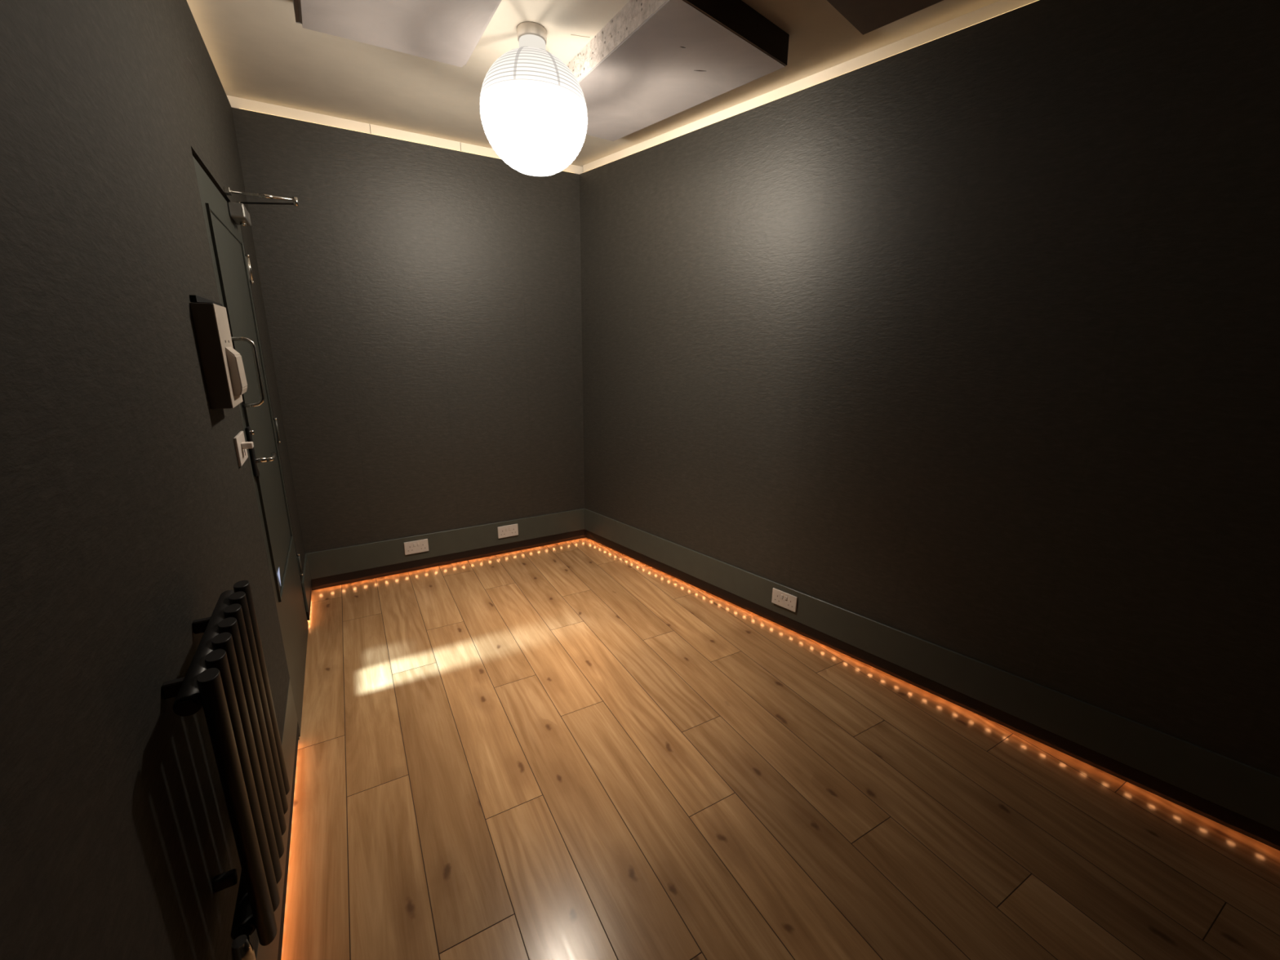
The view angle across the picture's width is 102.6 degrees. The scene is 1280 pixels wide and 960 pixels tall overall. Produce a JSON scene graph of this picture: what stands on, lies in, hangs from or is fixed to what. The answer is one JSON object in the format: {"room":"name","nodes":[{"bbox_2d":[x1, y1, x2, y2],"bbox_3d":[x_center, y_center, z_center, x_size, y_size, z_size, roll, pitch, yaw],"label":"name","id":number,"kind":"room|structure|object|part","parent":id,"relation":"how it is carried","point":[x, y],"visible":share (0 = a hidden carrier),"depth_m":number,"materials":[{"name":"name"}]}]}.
{"room":"empty room","nodes":[
{"label":"empty room","id":0,"kind":"room"},
{"bbox_2d":[0,0,307,959],"bbox_3d":[-0.779,0.032,0.732,0.080,2.625,5.050,-8,17,-29],"label":"wall","id":1,"kind":"structure","parent":0,"point":[128,509],"depth_m":0.70,"materials":[{"name":"black paint"}]},
{"bbox_2d":[189,294,247,408],"bbox_3d":[-1.137,-0.354,1.419,0.066,0.271,0.378,-8,17,-29],"label":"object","id":2,"kind":"object","parent":1,"relation":"attached to","point":[223,368],"visible":1,"depth_m":1.27,"materials":[{"name":"white plastic"}]},
{"bbox_3d":[-1.096,-0.321,1.332,0.042,0.253,0.176,-8,17,-29],"label":"casing","id":3,"kind":"part","parent":2,"relation":"part of","materials":[{"name":"plastic"}]},
{"bbox_2d":[161,580,289,959],"bbox_3d":[-0.734,0.740,0.990,0.083,1.024,0.426,-8,17,-29],"label":"radiator","id":4,"kind":"object","parent":1,"relation":"attached to","point":[226,675],"visible":1,"depth_m":0.85,"materials":[{"name":"black metal"}]},
{"bbox_2d":[233,431,253,466],"bbox_3d":[-1.208,-0.099,1.576,0.036,0.086,0.146,-8,17,-29],"label":"light switch","id":5,"kind":"object","parent":1,"relation":"attached to","point":[241,446],"visible":1,"depth_m":1.55,"materials":[{"name":"white plastic"}]},
{"bbox_2d":[192,155,308,739],"bbox_3d":[-1.467,-0.104,2.151,0.314,2.046,0.942,-8,17,-29],"label":"door","id":6,"kind":"structure","parent":1,"relation":"in","point":[224,220],"depth_m":2.00,"materials":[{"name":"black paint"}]},
{"bbox_3d":[-1.299,-0.357,1.703,0.064,0.229,0.013,-8,17,-29],"label":"pull handle","id":7,"kind":"part","parent":6,"relation":"part of","materials":[{"name":"silver metal"}]},
{"bbox_3d":[-1.525,-0.282,2.057,0.008,1.347,0.757,-8,17,-29],"label":"panel moulding","id":8,"kind":"part","parent":6,"relation":"part of","materials":[{"name":"green paint"}]},
{"bbox_3d":[-1.325,-0.097,1.753,0.008,0.170,0.042,-8,17,-29],"label":"lever plate","id":9,"kind":"part","parent":6,"relation":"part of","materials":[{"name":"metal"}]},
{"bbox_3d":[-1.325,-0.081,1.819,0.056,0.018,0.119,-8,17,-29],"label":"lever","id":10,"kind":"part","parent":6,"relation":"part of","materials":[{"name":"silver metal"}]},
{"bbox_3d":[-1.496,-1.112,2.063,0.224,0.007,0.014,0,15,-1],"label":"arm","id":11,"kind":"part","parent":6,"relation":"part of"},
{"bbox_2d":[256,679,298,959],"bbox_3d":[-0.404,1.260,0.428,0.023,0.237,3.610,-8,17,-29],"label":"baseboard","id":12,"kind":"structure","parent":1,"relation":"attached to","point":[269,952],"depth_m":1.60,"materials":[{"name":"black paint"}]},
{"bbox_2d":[301,553,311,620],"bbox_3d":[-1.898,0.597,2.908,0.031,0.218,0.450,-8,17,-29],"label":"baseboard","id":13,"kind":"structure","parent":1,"relation":"attached to","point":[306,584],"depth_m":2.84,"materials":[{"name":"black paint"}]},
{"bbox_2d":[231,107,586,590],"bbox_3d":[-1.225,-0.652,3.305,1.953,2.625,0.080,-8,17,-30],"label":"wall","id":14,"kind":"structure","parent":0,"point":[422,303],"depth_m":3.12,"materials":[{"name":"black paint"}]},
{"bbox_2d":[226,94,582,173],"bbox_3d":[-1.212,-1.939,2.981,1.903,0.088,0.050,-8,17,-30],"label":"trim","id":15,"kind":"structure","parent":14,"relation":"attached to","point":[235,102],"depth_m":2.78,"materials":[{"name":"paint"}]},
{"bbox_2d":[240,108,572,173],"bbox_3d":[-1.193,-1.916,2.945,1.773,0.003,0.018,-8,17,-30],"label":"led strip","id":16,"kind":"object","parent":14,"relation":"on","point":[241,108],"visible":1,"depth_m":2.78,"materials":[{"name":"white plastic"}]},
{"bbox_2d":[404,538,428,555],"bbox_3d":[-1.473,0.441,3.381,0.146,0.086,0.012,-8,17,-30],"label":"wall socket","id":17,"kind":"object","parent":14,"relation":"attached to","point":[421,545],"visible":1,"depth_m":3.38,"materials":[{"name":"white plastic"}]},
{"bbox_2d":[306,508,584,586],"bbox_3d":[-1.222,0.434,3.561,1.833,0.218,0.031,-8,17,-30],"label":"baseboard","id":18,"kind":"structure","parent":14,"relation":"attached to","point":[355,562],"depth_m":3.46,"materials":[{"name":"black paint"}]},
{"bbox_2d":[497,524,518,538],"bbox_3d":[-0.948,0.367,3.687,0.146,0.086,0.012,-8,17,-30],"label":"wall socket","id":19,"kind":"object","parent":14,"relation":"attached to","point":[508,531],"visible":1,"depth_m":3.68,"materials":[{"name":"white plastic"}]},
{"bbox_2d":[186,0,1000,166],"bbox_3d":[0.611,-1.499,1.131,3.500,0.051,5.470,-8,17,-29],"label":"ceiling","id":20,"kind":"structure","parent":0,"point":[257,50],"depth_m":2.14,"materials":[{"name":"beige paint"}]},
{"bbox_2d":[293,0,502,67],"bbox_3d":[-0.685,-1.532,1.494,0.595,0.103,0.979,-8,17,-29],"label":"ceiling panel","id":21,"kind":"object","parent":20,"relation":"attached to","point":[448,32],"depth_m":1.73,"materials":[{"name":"paint"}]},
{"bbox_2d":[480,22,587,176],"bbox_3d":[-0.412,-1.468,1.999,0.412,0.478,0.412,9,17,27],"label":"paper lantern","id":22,"kind":"object","parent":20,"relation":"hanging from","point":[533,108],"visible":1,"depth_m":1.88,"materials":[{"name":"paper"}]},
{"bbox_3d":[-0.429,-1.510,1.858,0.017,0.165,0.154,3,15,8],"label":"wire frame","id":23,"kind":"part","parent":22,"relation":"part of","materials":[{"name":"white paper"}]},
{"bbox_3d":[-0.335,-1.515,1.881,0.017,0.165,0.154,-10,18,-36],"label":"wire frame","id":24,"kind":"part","parent":22,"relation":"part of","materials":[{"name":"white paper"}]},
{"bbox_2d":[566,0,789,141],"bbox_3d":[-0.036,-1.699,2.162,0.614,0.104,1.119,-12,20,-40],"label":"ceiling panel","id":25,"kind":"object","parent":20,"relation":"attached to","point":[654,61],"depth_m":1.94,"materials":[{"name":"paint"}]},
{"bbox_2d":[826,0,943,35],"bbox_3d":[0.819,-1.435,1.198,0.705,0.103,0.923,-12,20,-41],"label":"ceiling panel","id":26,"kind":"object","parent":20,"relation":"attached to","point":[866,16],"depth_m":1.64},
{"bbox_2d":[280,537,1279,959],"bbox_3d":[0.629,1.091,1.832,3.678,0.050,5.450,-8,17,-29],"label":"floor","id":27,"kind":"structure","parent":0,"point":[581,748],"depth_m":1.70,"materials":[{"name":"brown wood"}]},
{"bbox_2d":[579,0,1279,850],"bbox_3d":[1.364,-0.258,1.936,0.083,2.625,5.250,-13,20,-41],"label":"wall","id":28,"kind":"structure","parent":0,"point":[966,341],"depth_m":1.89,"materials":[{"name":"black paint"}]},
{"bbox_2d":[771,587,797,612],"bbox_3d":[0.769,0.640,2.736,0.012,0.086,0.146,-13,20,-41],"label":"wall socket","id":29,"kind":"object","parent":28,"relation":"attached to","point":[785,600],"visible":1,"depth_m":2.73,"materials":[{"name":"white plastic"}]},
{"bbox_2d":[582,0,1037,172],"bbox_3d":[1.409,-1.538,1.590,0.051,0.088,5.200,-13,20,-41],"label":"trim","id":30,"kind":"structure","parent":28,"relation":"attached to","point":[1002,6],"depth_m":2.15,"materials":[{"name":"paint"}]},
{"bbox_2d":[582,0,1039,173],"bbox_3d":[1.352,-1.526,1.588,0.017,0.003,5.070,-13,20,-41],"label":"led strip","id":31,"kind":"object","parent":28,"relation":"on","point":[1037,0],"visible":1,"depth_m":2.11,"materials":[{"name":"white plastic"}]},
{"bbox_2d":[584,508,1279,846],"bbox_3d":[1.342,0.831,2.181,0.032,0.218,5.200,-13,20,-41],"label":"baseboard","id":32,"kind":"structure","parent":28,"relation":"attached to","point":[1246,797],"depth_m":2.04,"materials":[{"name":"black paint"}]}
]}

